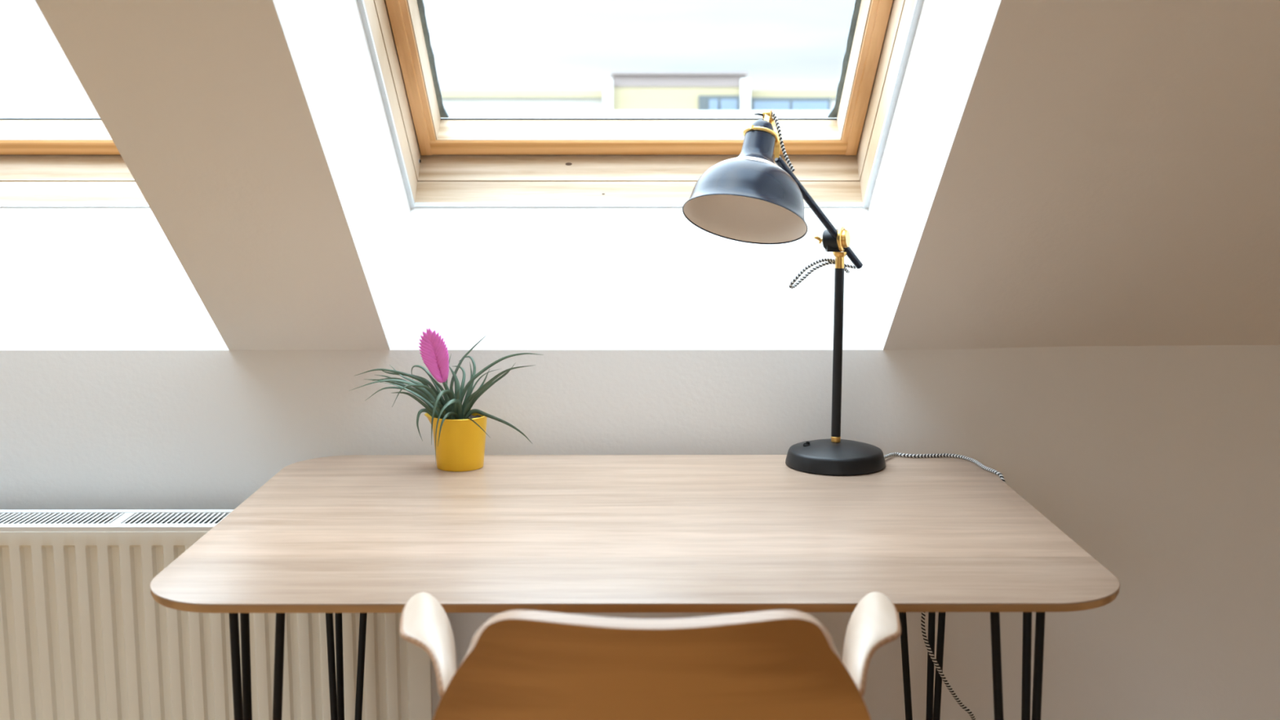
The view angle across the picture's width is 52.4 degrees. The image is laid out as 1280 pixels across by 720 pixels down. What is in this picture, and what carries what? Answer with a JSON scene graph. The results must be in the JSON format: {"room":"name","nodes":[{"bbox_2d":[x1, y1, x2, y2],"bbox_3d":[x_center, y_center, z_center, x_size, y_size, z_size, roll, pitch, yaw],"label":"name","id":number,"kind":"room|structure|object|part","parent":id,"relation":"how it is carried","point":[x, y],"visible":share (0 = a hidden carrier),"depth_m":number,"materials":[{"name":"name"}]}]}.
{"room":"home office","nodes":[
{"label":"home office","id":0,"kind":"room"},
{"bbox_2d":[0,0,1279,350],"bbox_3d":[-0.550,-0.440,-0.118,6.100,1.571,5.299,0,8,0],"label":"ceiling","id":1,"kind":"structure","parent":0,"point":[1051,173],"depth_m":2.13,"materials":[{"name":"white paint"}]},
{"bbox_2d":[0,118,149,207],"bbox_3d":[-1.225,-0.705,2.036,0.938,0.980,1.215,0,8,0],"label":"window","id":2,"kind":"structure","parent":1,"relation":"attached to","point":[45,162],"depth_m":2.61,"materials":[{"name":"brown wood"}]},
{"bbox_3d":[-1.227,-0.452,2.636,0.870,0.070,0.077,0,8,0],"label":"sash rail","id":3,"kind":"part","parent":2,"relation":"part of","materials":[{"name":"brown wood"}]},
{"bbox_2d":[356,0,924,208],"bbox_3d":[0.000,-0.705,2.041,0.950,0.980,1.215,0,8,0],"label":"window","id":4,"kind":"structure","parent":1,"relation":"attached to","point":[443,162],"depth_m":2.60,"materials":[{"name":"brown wood"}]},
{"bbox_3d":[-0.002,-0.452,2.640,0.882,0.070,0.077,0,8,0],"label":"sash rail","id":5,"kind":"part","parent":4,"relation":"part of","materials":[{"name":"brown wood"}]},
{"bbox_2d":[0,345,1279,719],"bbox_3d":[-0.559,0.438,2.549,6.100,0.957,0.120,0,8,0],"label":"wall","id":6,"kind":"structure","parent":0,"point":[1162,464],"depth_m":2.45,"materials":[{"name":"white paint"}]},
{"bbox_2d":[0,509,441,719],"bbox_3d":[-1.067,0.553,2.417,1.383,0.547,0.169,0,8,0],"label":"radiator","id":7,"kind":"object","parent":6,"relation":"attached to","point":[84,635],"visible":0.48,"depth_m":2.33,"materials":[{"name":"beige metal"}]},
{"bbox_3d":[-1.067,0.557,2.443,1.374,0.532,0.010,0,8,0],"label":"panel","id":8,"kind":"part","parent":7,"relation":"part of","materials":[{"name":"grey metal"}]},
{"bbox_2d":[0,509,234,531],"bbox_3d":[-1.067,0.292,2.355,1.382,0.011,0.121,0,8,0],"label":"grille","id":9,"kind":"object","parent":7,"relation":"attached to","point":[11,520],"depth_m":2.36,"materials":[{"name":"white metal"}]},
{"bbox_3d":[-0.550,1.323,0.091,6.100,0.120,5.200,0,8,0],"label":"floor","id":10,"kind":"structure","parent":0,"visible":0},
{"bbox_2d":[149,454,1119,719],"bbox_3d":[-0.007,0.601,2.045,1.246,0.740,0.832,0,8,0],"label":"desk","id":11,"kind":"object","parent":10,"relation":"on","point":[363,535],"visible":0.98,"depth_m":1.85,"materials":[{"name":"brown wood"}]},
{"bbox_3d":[-0.520,0.654,1.743,0.072,0.724,0.129,-7,11,-40],"label":"leg","id":12,"kind":"part","parent":11,"relation":"part of","materials":[{"name":"black metal"}]},
{"bbox_3d":[-0.493,0.585,2.210,0.089,0.725,0.175,0,8,0],"label":"leg","id":13,"kind":"part","parent":11,"relation":"part of","materials":[{"name":"black metal"}]},
{"bbox_2d":[351,328,543,471],"bbox_3d":[-0.333,0.067,2.270,0.332,0.253,0.155,0,8,-2],"label":"bromeliad","id":14,"kind":"object","parent":11,"relation":"on","point":[459,431],"visible":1,"depth_m":2.26,"materials":[{"name":"green plant"}]},
{"bbox_3d":[-0.328,0.071,2.271,0.038,0.080,0.011,-3,9,-22],"label":"flower stem","id":15,"kind":"part","parent":14,"relation":"part of","materials":[{"name":"green plant"}]},
{"bbox_2d":[424,411,487,471],"bbox_3d":[-0.325,0.142,2.299,0.111,0.095,0.099,0,8,0],"label":"pot","id":16,"kind":"object","parent":11,"relation":"on","point":[460,447],"depth_m":2.26,"materials":[{"name":"yellow ceramic"}]},
{"bbox_2d":[682,110,1005,719],"bbox_3d":[0.580,0.261,2.249,1.024,1.359,0.341,0,8,0],"label":"desk lamp","id":17,"kind":"object","parent":11,"relation":"on","point":[748,197],"visible":0.94,"depth_m":2.19,"materials":[{"name":"black metal"}]},
{"bbox_3d":[0.169,-0.276,2.095,0.201,0.189,0.194,0,8,0],"label":"lamp shade","id":18,"kind":"part","parent":17,"relation":"part of","materials":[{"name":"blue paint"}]},
{"bbox_3d":[0.238,-0.362,2.158,0.050,0.099,0.017,-3,9,-20],"label":"cord","id":19,"kind":"part","parent":17,"relation":"part of","materials":[{"name":"multicoloured fabric"}]},
{"bbox_2d":[803,440,810,446],"bbox_3d":[0.296,0.150,2.312,0.013,0.011,0.013,0,8,0],"label":"switch","id":20,"kind":"object","parent":17,"relation":"attached to","point":[807,443],"depth_m":2.31,"materials":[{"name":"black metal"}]},
{"bbox_3d":[0.307,-0.248,2.215,0.206,0.194,0.013,-6,10,-36],"label":"arm","id":21,"kind":"part","parent":17,"relation":"part of","materials":[{"name":"black metal"}]},
{"bbox_3d":[0.320,-0.153,2.281,0.132,0.052,0.022,-3,9,-22],"label":"cord","id":22,"kind":"part","parent":17,"relation":"part of","materials":[{"name":"multicoloured fabric"}]},
{"bbox_3d":[0.761,0.557,2.321,0.662,0.753,0.280,0,8,0],"label":"cord","id":23,"kind":"part","parent":17,"relation":"part of","materials":[{"name":"multicoloured fabric"}]},
{"bbox_3d":[0.500,0.581,2.234,0.100,0.725,0.137,8,12,44],"label":"leg","id":24,"kind":"part","parent":11,"relation":"part of","materials":[{"name":"black metal"}]},
{"bbox_3d":[0.519,0.653,1.748,0.083,0.725,0.134,6,10,36],"label":"leg","id":25,"kind":"part","parent":11,"relation":"part of","materials":[{"name":"black metal"}]},
{"bbox_2d":[399,591,901,719],"bbox_3d":[0.011,0.626,1.498,0.555,0.856,0.503,0,8,0],"label":"armchair","id":26,"kind":"object","parent":10,"relation":"on","point":[519,664],"visible":1,"depth_m":1.22,"materials":[{"name":"brown wood"}]},
{"bbox_3d":[-0.225,0.402,1.413,0.090,0.258,0.270,0,8,0],"label":"armrest","id":27,"kind":"part","parent":26,"relation":"part of","materials":[{"name":"white plastic"}]},
{"bbox_3d":[0.247,0.402,1.414,0.090,0.258,0.270,0,8,0],"label":"armrest","id":28,"kind":"part","parent":26,"relation":"part of","materials":[{"name":"white plastic"}]},
{"label":"outside","id":29,"kind":"structure","parent":0,"visible":0},
{"bbox_3d":[-0.221,1.313,62.451,180.000,0.200,116.800,0,8,0],"label":"ground","id":30,"kind":"structure","parent":29,"visible":0},
{"bbox_2d":[440,72,836,118],"bbox_3d":[0.650,0.198,28.180,16.500,11.953,10.300,0,8,0],"label":"apartment building","id":31,"kind":"structure","parent":30,"relation":"on","point":[635,95],"depth_m":23.03,"materials":[{"name":"white concrete"}]},
{"bbox_3d":[1.474,-4.507,23.010,0.497,0.209,0.030,0,8,0],"label":"pane","id":32,"kind":"part","parent":31,"relation":"part of","materials":[{"name":"blue glass"}]},
{"bbox_3d":[2.672,-4.490,23.017,1.313,0.174,0.030,0,8,0],"label":"pane","id":33,"kind":"part","parent":31,"relation":"part of","materials":[{"name":"blue glass"}]}
]}

